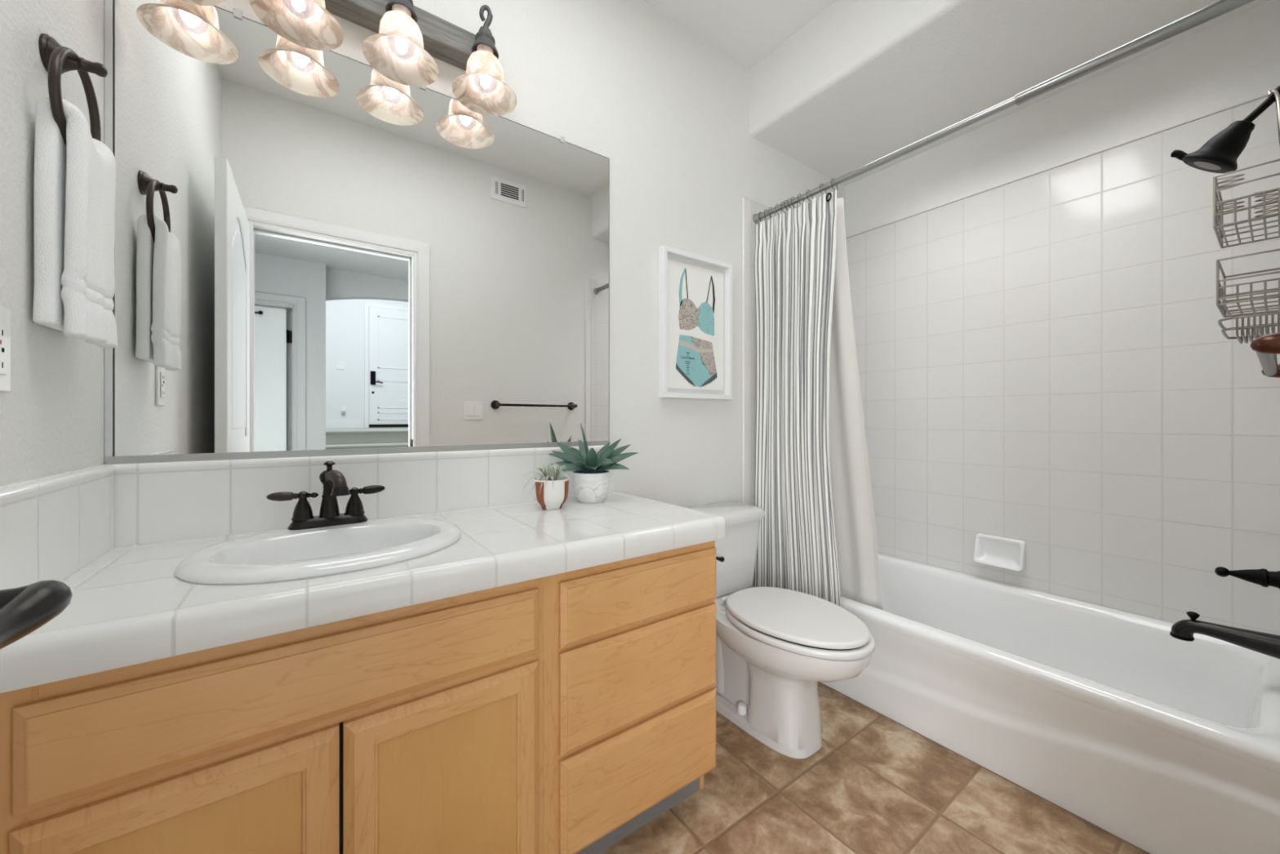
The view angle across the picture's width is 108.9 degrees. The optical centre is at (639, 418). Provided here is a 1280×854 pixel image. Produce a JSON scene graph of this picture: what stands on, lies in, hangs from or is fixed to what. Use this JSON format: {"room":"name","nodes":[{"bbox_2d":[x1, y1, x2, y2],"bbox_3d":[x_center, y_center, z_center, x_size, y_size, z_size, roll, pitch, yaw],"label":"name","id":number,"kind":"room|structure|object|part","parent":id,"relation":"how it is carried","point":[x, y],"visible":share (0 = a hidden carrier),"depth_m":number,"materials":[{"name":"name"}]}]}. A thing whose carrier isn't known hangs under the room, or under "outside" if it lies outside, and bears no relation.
{"room":"bathroom","nodes":[
{"label":"bathroom","id":0,"kind":"room"},
{"bbox_2d":[0,0,105,578],"bbox_3d":[-0.747,-0.280,0.321,0.120,2.720,1.760,0,0,-35],"label":"wall","id":1,"kind":"structure","parent":0,"point":[52,414],"depth_m":0.72,"materials":[{"name":"white paint"}]},
{"bbox_2d":[0,306,10,392],"bbox_3d":[-0.887,-0.098,0.630,0.010,0.120,0.074,0,0,-35],"label":"wall outlet","id":2,"kind":"object","parent":1,"relation":"attached to","point":[5,313],"visible":1,"depth_m":0.65,"materials":[{"name":"white plastic"}]},
{"bbox_2d":[0,322,6,374],"bbox_3d":[-0.885,-0.098,0.632,0.003,0.072,0.034,0,0,-35],"label":"receptacle","id":3,"kind":"object","parent":2,"relation":"attached to","point":[2,325],"depth_m":0.64,"materials":[{"name":"white plastic"}]},
{"bbox_2d":[0,463,115,590],"bbox_3d":[-0.967,0.183,0.750,0.019,0.177,0.534,0,0,-35],"label":"side splash","id":4,"kind":"object","parent":1,"relation":"attached to","point":[52,526],"visible":0.94,"depth_m":0.75,"materials":[{"name":"tile"}]},
{"bbox_2d":[39,33,107,145],"bbox_3d":[-0.959,-0.537,0.781,0.067,0.198,0.179,0,0,-35],"label":"towel ring","id":5,"kind":"object","parent":1,"relation":"attached to","point":[57,60],"visible":0.83,"depth_m":0.75,"materials":[{"name":"brown metal"}]},
{"bbox_3d":[-0.959,-0.607,0.781,0.067,0.059,0.059,0,0,-35],"label":"wall post","id":6,"kind":"part","parent":5,"relation":"part of","materials":[{"name":"brown metal"}]},
{"bbox_2d":[32,96,117,347],"bbox_3d":[-0.958,-0.322,0.786,0.062,0.379,0.164,0,0,-35],"label":"hand towel","id":7,"kind":"object","parent":5,"relation":"hanging from","point":[74,188],"visible":1,"depth_m":0.73,"materials":[{"name":"white fabric"}]},
{"bbox_2d":[105,0,844,587],"bbox_3d":[0.035,-0.280,1.878,2.960,2.720,0.131,0,0,-35],"label":"wall","id":8,"kind":"structure","parent":0,"point":[622,82],"depth_m":1.82,"materials":[{"name":"white paint"}]},
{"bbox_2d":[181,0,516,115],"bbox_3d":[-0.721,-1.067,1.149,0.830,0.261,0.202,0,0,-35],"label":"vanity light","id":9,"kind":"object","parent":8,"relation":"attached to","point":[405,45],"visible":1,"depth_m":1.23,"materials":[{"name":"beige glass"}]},
{"bbox_3d":[-0.980,-1.004,0.950,0.178,0.134,0.178,0,0,-35],"label":"lamp shade","id":10,"kind":"part","parent":9,"relation":"part of","materials":[{"name":"white glass"}]},
{"bbox_3d":[-0.803,-1.004,1.076,0.178,0.134,0.178,0,0,-35],"label":"lamp shade","id":11,"kind":"part","parent":9,"relation":"part of","materials":[{"name":"white glass"}]},
{"bbox_3d":[-0.626,-1.004,1.202,0.178,0.134,0.178,0,0,-35],"label":"lamp shade","id":12,"kind":"part","parent":9,"relation":"part of","materials":[{"name":"white glass"}]},
{"bbox_3d":[-0.449,-1.004,1.328,0.178,0.134,0.178,0,0,-35],"label":"lamp shade","id":13,"kind":"part","parent":9,"relation":"part of","materials":[{"name":"white glass"}]},
{"bbox_3d":[-0.460,-1.149,1.346,0.037,0.098,0.062,0,0,-35],"label":"scroll arm","id":14,"kind":"part","parent":9,"relation":"part of","materials":[{"name":"grey metal"}]},
{"bbox_2d":[104,0,609,464],"bbox_3d":[-0.625,-0.710,1.333,1.252,1.620,0.011,0,0,-35],"label":"wall mirror","id":15,"kind":"object","parent":8,"relation":"attached to","point":[317,253],"visible":0.85,"depth_m":1.19,"materials":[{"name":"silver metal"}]},
{"bbox_2d":[103,444,613,546],"bbox_3d":[-0.619,0.183,1.336,1.266,0.177,0.016,0,0,-35],"label":"backsplash","id":16,"kind":"structure","parent":8,"relation":"attached to","point":[160,501],"depth_m":1.15,"materials":[{"name":"tile"}]},
{"bbox_2d":[657,244,732,399],"bbox_3d":[0.242,-0.387,1.935,0.390,0.601,0.035,0,0,-35],"label":"framed print","id":17,"kind":"object","parent":8,"relation":"attached to","point":[695,291],"visible":1,"depth_m":1.93,"materials":[{"name":"white paper"}]},
{"bbox_3d":[0.191,-0.183,1.904,0.108,0.094,0.001,0,0,-35],"label":"leg trim","id":18,"kind":"part","parent":17,"relation":"part of","materials":[{"name":"grey paper"}]},
{"bbox_3d":[0.296,-0.171,1.979,0.103,0.069,0.001,0,0,-35],"label":"leg trim","id":19,"kind":"part","parent":17,"relation":"part of","materials":[{"name":"grey paper"}]},
{"bbox_2d":[742,197,749,504],"bbox_3d":[0.492,0.026,2.129,0.044,2.107,0.013,0,0,-35],"label":"trim","id":20,"kind":"structure","parent":8,"relation":"attached to","point":[745,202],"depth_m":2.12,"materials":[{"name":"white ceramic"}]},
{"bbox_2d":[752,0,1254,223],"bbox_3d":[0.981,-0.946,1.552,0.044,0.044,1.497,0,0,-35],"label":"curtain rod","id":21,"kind":"object","parent":8,"relation":"attached to","point":[1217,9],"visible":0.95,"depth_m":1.27,"materials":[{"name":"silver metal"}]},
{"bbox_2d":[754,189,840,606],"bbox_3d":[0.663,-0.013,1.951,0.057,1.785,0.446,0,0,-35],"label":"shower curtain","id":22,"kind":"object","parent":21,"relation":"hanging from","point":[795,250],"visible":0.91,"depth_m":1.95,"materials":[{"name":"white fabric"}]},
{"bbox_2d":[828,197,883,609],"bbox_3d":[0.770,-0.075,1.954,0.074,1.640,0.500,0,0,-35],"label":"curtain liner","id":23,"kind":"object","parent":21,"relation":"hanging from","point":[859,572],"visible":0.22,"depth_m":1.85,"materials":[{"name":"white fabric"}]},
{"bbox_2d":[572,470,610,502],"bbox_3d":[-0.160,0.223,1.513,0.124,0.098,0.124,0,0,-35],"label":"pot","id":24,"kind":"object","parent":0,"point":[589,486],"depth_m":1.47,"materials":[{"name":"white ceramic"}]},
{"bbox_2d":[642,0,836,70],"bbox_3d":[0.450,-1.690,1.192,3.140,0.100,1.790,0,0,-35],"label":"ceiling","id":25,"kind":"structure","parent":0,"point":[746,32],"depth_m":1.88,"materials":[{"name":"white paint"}]},
{"bbox_2d":[599,681,1151,853],"bbox_3d":[0.450,1.130,1.192,3.140,0.100,1.790,0,0,-35],"label":"floor","id":26,"kind":"structure","parent":0,"point":[874,784],"depth_m":1.27,"materials":[{"name":"tile"}]},
{"bbox_2d":[0,540,715,853],"bbox_3d":[-0.454,0.707,1.132,1.290,0.746,0.532,0,0,-35],"label":"vanity cabinet","id":27,"kind":"object","parent":26,"relation":"on","point":[565,713],"visible":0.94,"depth_m":0.83,"materials":[{"name":"brown wood"}]},
{"bbox_3d":[-0.653,0.751,0.676,0.348,0.458,0.019,0,0,-35],"label":"door","id":28,"kind":"part","parent":27,"relation":"part of","materials":[{"name":"brown wood"}]},
{"bbox_3d":[-0.649,0.552,0.671,0.256,0.030,0.006,0,0,-35],"label":"door rail","id":29,"kind":"part","parent":27,"relation":"part of","materials":[{"name":"brown wood"}]},
{"bbox_3d":[-0.653,0.751,0.677,0.252,0.362,0.005,0,0,-35],"label":"door panel","id":30,"kind":"part","parent":27,"relation":"part of","materials":[{"name":"brown wood"}]},
{"bbox_3d":[-0.505,0.434,0.782,0.705,0.137,0.019,0,0,-35],"label":"drawer","id":31,"kind":"part","parent":27,"relation":"part of","materials":[{"name":"brown wood"}]},
{"bbox_2d":[0,491,725,693],"bbox_3d":[-0.445,0.302,1.128,1.308,0.060,0.554,0,0,-35],"label":"countertop","id":32,"kind":"structure","parent":27,"relation":"on","point":[128,606],"depth_m":0.79,"materials":[{"name":"tile"}]},
{"bbox_2d":[174,517,461,584],"bbox_3d":[-0.642,0.323,0.973,0.489,0.144,0.413,0,0,-35],"label":"sink","id":33,"kind":"object","parent":32,"relation":"in","point":[285,554],"visible":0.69,"depth_m":0.93,"materials":[{"name":"white ceramic"}]},
{"bbox_2d":[266,460,385,529],"bbox_3d":[-0.742,0.176,1.093,0.189,0.152,0.144,0,0,1],"label":"faucet","id":34,"kind":"object","parent":32,"relation":"on","point":[334,482],"visible":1,"depth_m":1.07,"materials":[{"name":"black metal"}]},
{"bbox_3d":[-0.812,0.176,1.042,0.060,0.021,0.021,0,0,-35],"label":"lever","id":35,"kind":"part","parent":34,"relation":"part of","materials":[{"name":"brown metal"}]},
{"bbox_3d":[-0.783,0.200,1.063,0.043,0.066,0.043,0,0,-35],"label":"handle","id":36,"kind":"part","parent":34,"relation":"part of","materials":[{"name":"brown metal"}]},
{"bbox_3d":[-0.742,0.241,1.093,0.158,0.021,0.056,0,0,-35],"label":"plate","id":37,"kind":"part","parent":34,"relation":"part of","materials":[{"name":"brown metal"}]},
{"bbox_3d":[-0.742,0.167,1.093,0.044,0.133,0.044,0,0,-35],"label":"spout","id":38,"kind":"part","parent":34,"relation":"part of","materials":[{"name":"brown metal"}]},
{"bbox_3d":[-0.709,0.140,1.063,0.099,0.042,0.027,0,0,42],"label":"spout","id":39,"kind":"part","parent":34,"relation":"part of","materials":[{"name":"brown metal"}]},
{"bbox_3d":[-0.700,0.200,1.122,0.043,0.066,0.043,0,0,-35],"label":"handle","id":40,"kind":"part","parent":34,"relation":"part of","materials":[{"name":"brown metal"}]},
{"bbox_3d":[-0.671,0.176,1.143,0.060,0.021,0.021,0,0,-35],"label":"lever","id":41,"kind":"part","parent":34,"relation":"part of","materials":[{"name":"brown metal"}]},
{"bbox_2d":[521,462,573,509],"bbox_3d":[-0.279,0.197,1.398,0.135,0.150,0.134,0,0,-39],"label":"potted succulent","id":42,"kind":"object","parent":32,"relation":"on","point":[550,491],"visible":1,"depth_m":1.36,"materials":[{"name":"white ceramic"}]},
{"bbox_3d":[-0.271,0.227,1.399,0.107,0.090,0.107,0,0,-35],"label":"pot","id":43,"kind":"part","parent":42,"relation":"part of","materials":[{"name":"white ceramic"}]},
{"bbox_2d":[548,422,638,502],"bbox_3d":[-0.151,0.142,1.525,0.293,0.258,0.196,0,0,0],"label":"agave","id":44,"kind":"object","parent":32,"relation":"on","point":[591,476],"visible":1,"depth_m":1.48,"materials":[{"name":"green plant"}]},
{"bbox_3d":[-0.362,0.751,0.884,0.354,0.458,0.019,0,0,-35],"label":"door","id":45,"kind":"part","parent":27,"relation":"part of","materials":[{"name":"brown wood"}]},
{"bbox_3d":[-0.362,0.751,0.884,0.258,0.362,0.005,0,0,-35],"label":"door panel","id":46,"kind":"part","parent":27,"relation":"part of","materials":[{"name":"brown wood"}]},
{"bbox_3d":[-0.358,0.552,0.878,0.262,0.030,0.006,0,0,-35],"label":"door rail","id":47,"kind":"part","parent":27,"relation":"part of","materials":[{"name":"brown wood"}]},
{"bbox_3d":[0.020,0.875,1.156,0.482,0.223,0.019,0,0,-35],"label":"drawer","id":48,"kind":"part","parent":27,"relation":"part of","materials":[{"name":"brown wood"}]},
{"bbox_3d":[0.020,0.637,1.156,0.482,0.230,0.019,0,0,-35],"label":"drawer","id":49,"kind":"part","parent":27,"relation":"part of","materials":[{"name":"brown wood"}]},
{"bbox_3d":[0.020,0.438,1.156,0.482,0.148,0.019,0,0,-35],"label":"drawer","id":50,"kind":"part","parent":27,"relation":"part of","materials":[{"name":"brown wood"}]},
{"bbox_2d":[684,501,875,758],"bbox_3d":[0.451,0.721,1.638,0.432,0.716,0.751,0,0,-35],"label":"toilet","id":51,"kind":"object","parent":26,"relation":"on","point":[774,646],"visible":0.86,"depth_m":1.51,"materials":[{"name":"white ceramic"}]},
{"bbox_3d":[0.275,0.516,1.713,0.090,0.048,0.021,0,0,-23],"label":"flush lever","id":52,"kind":"part","parent":51,"relation":"part of","materials":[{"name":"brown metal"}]},
{"bbox_3d":[0.296,0.387,1.856,0.432,0.048,0.216,0,0,-35],"label":"tank lid","id":53,"kind":"part","parent":51,"relation":"part of","materials":[{"name":"white ceramic"}]},
{"bbox_3d":[0.293,0.551,1.861,0.408,0.279,0.195,0,0,-35],"label":"tank","id":54,"kind":"part","parent":51,"relation":"part of","materials":[{"name":"white ceramic"}]},
{"bbox_3d":[0.520,0.657,1.542,0.366,0.018,0.486,0,0,-35],"label":"lid","id":55,"kind":"part","parent":51,"relation":"part of","materials":[{"name":"white plastic"}]},
{"bbox_3d":[0.525,0.682,1.534,0.380,0.021,0.496,0,0,-35],"label":"seat","id":56,"kind":"part","parent":51,"relation":"part of","materials":[{"name":"white plastic"}]},
{"bbox_2d":[754,552,1279,853],"bbox_3d":[1.288,0.899,1.771,0.778,0.362,1.495,0,0,-35],"label":"bathtub","id":57,"kind":"object","parent":26,"relation":"on","point":[1163,743],"visible":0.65,"depth_m":1.40,"materials":[{"name":"white ceramic"}]},
{"bbox_2d":[749,0,1270,186],"bbox_3d":[1.285,-1.486,1.769,0.810,0.308,1.520,0,0,-35],"label":"soffit","id":58,"kind":"structure","parent":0,"point":[863,82],"depth_m":1.77,"materials":[{"name":"white paint"}]},
{"bbox_2d":[844,0,1279,635],"bbox_3d":[1.694,-0.280,1.987,0.130,2.720,1.640,0,0,-35],"label":"wall","id":59,"kind":"structure","parent":0,"point":[1046,362],"depth_m":1.79,"materials":[{"name":"tile"}]},
{"bbox_2d":[973,533,1026,571],"bbox_3d":[1.571,0.582,2.005,0.051,0.123,0.177,0,0,-35],"label":"soap dish","id":60,"kind":"object","parent":59,"relation":"attached to","point":[993,550],"visible":1,"depth_m":2.01,"materials":[{"name":"white ceramic"}]},
{"bbox_2d":[845,93,1267,238],"bbox_3d":[1.610,-1.032,2.000,0.012,0.010,1.498,0,0,-35],"label":"trim","id":61,"kind":"structure","parent":59,"relation":"attached to","point":[1265,95],"depth_m":1.79,"materials":[{"name":"white ceramic"}]},
{"bbox_2d":[1213,89,1279,343],"bbox_3d":[1.673,-0.548,1.251,0.258,0.667,0.119,0,0,-35],"label":"shower caddy","id":62,"kind":"object","parent":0,"point":[1218,214],"visible":0.86,"depth_m":1.21,"materials":[{"name":"silver metal"}]},
{"bbox_2d":[1213,158,1279,248],"bbox_3d":[1.672,-0.578,1.251,0.255,0.144,0.117,0,0,-35],"label":"basket","id":63,"kind":"object","parent":62,"relation":"on","point":[1218,214],"depth_m":1.21,"materials":[{"name":"silver metal"}]},
{"bbox_2d":[1216,248,1279,317],"bbox_3d":[1.674,-0.364,1.249,0.255,0.124,0.112,0,0,-35],"label":"basket","id":64,"kind":"object","parent":62,"relation":"on","point":[1220,290],"depth_m":1.22,"materials":[{"name":"silver metal"}]},
{"bbox_2d":[1217,311,1279,343],"bbox_3d":[1.673,-0.242,1.251,0.258,0.054,0.111,0,0,-35],"label":"soap tray","id":65,"kind":"object","parent":62,"relation":"on","point":[1255,328],"depth_m":1.19,"materials":[{"name":"silver metal"}]},
{"bbox_3d":[0.934,-0.280,0.512,2.840,2.720,0.120,0,0,-35],"label":"wall","id":66,"kind":"structure","parent":0,"visible":0},
{"bbox_2d":[0,579,72,648],"bbox_3d":[-0.367,0.059,0.116,0.122,2.024,0.721,0,0,-35],"label":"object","id":67,"kind":"structure","parent":66,"relation":"in","point":[24,610],"depth_m":0.36,"materials":[{"name":"black metal"}]},
{"bbox_2d":[1249,332,1279,377],"bbox_3d":[1.012,-0.092,0.696,0.602,0.058,0.088,0,0,-35],"label":"brush","id":68,"kind":"object","parent":66,"relation":"attached to","point":[1267,347],"visible":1,"depth_m":0.57,"materials":[{"name":"brown plastic"}]},
{"bbox_3d":[1.719,0.026,1.151,0.820,2.107,0.011,0,0,-35],"label":"wall","id":69,"kind":"structure","parent":0,"visible":0},
{"bbox_2d":[1169,611,1279,658],"bbox_3d":[1.660,0.606,1.269,0.082,0.086,0.251,0,0,-35],"label":"tub spout","id":70,"kind":"object","parent":69,"relation":"attached to","point":[1268,644],"visible":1,"depth_m":1.27,"materials":[{"name":"black metal"}]},
{"bbox_3d":[1.613,0.579,1.335,0.026,0.031,0.026,0,0,-35],"label":"lift knob","id":71,"kind":"part","parent":70,"relation":"part of","materials":[{"name":"black metal"}]},
{"bbox_2d":[1170,85,1279,173],"bbox_3d":[1.661,-0.814,1.267,0.120,0.242,0.251,0,0,-35],"label":"showerhead","id":72,"kind":"object","parent":69,"relation":"attached to","point":[1220,153],"visible":0.98,"depth_m":1.26,"materials":[{"name":"black metal"}]},
{"bbox_3d":[1.601,-0.777,1.352,0.019,0.046,0.043,0,0,-35],"label":"spray lever","id":73,"kind":"part","parent":72,"relation":"part of","materials":[{"name":"black metal"}]},
{"bbox_3d":[1.695,-0.856,1.220,0.019,0.117,0.135,0,0,-35],"label":"shower arm","id":74,"kind":"part","parent":72,"relation":"part of","materials":[{"name":"black metal"}]},
{"bbox_2d":[1214,566,1279,588],"bbox_3d":[1.684,0.425,1.235,0.169,0.169,0.165,0,0,-35],"label":"shower valve","id":75,"kind":"object","parent":69,"relation":"attached to","point":[1263,577],"visible":1,"depth_m":1.24,"materials":[{"name":"black metal"}]},
{"bbox_3d":[1.640,0.430,1.289,0.033,0.027,0.027,0,0,-35],"label":"knob","id":76,"kind":"part","parent":75,"relation":"part of","materials":[{"name":"black metal"}]}
]}

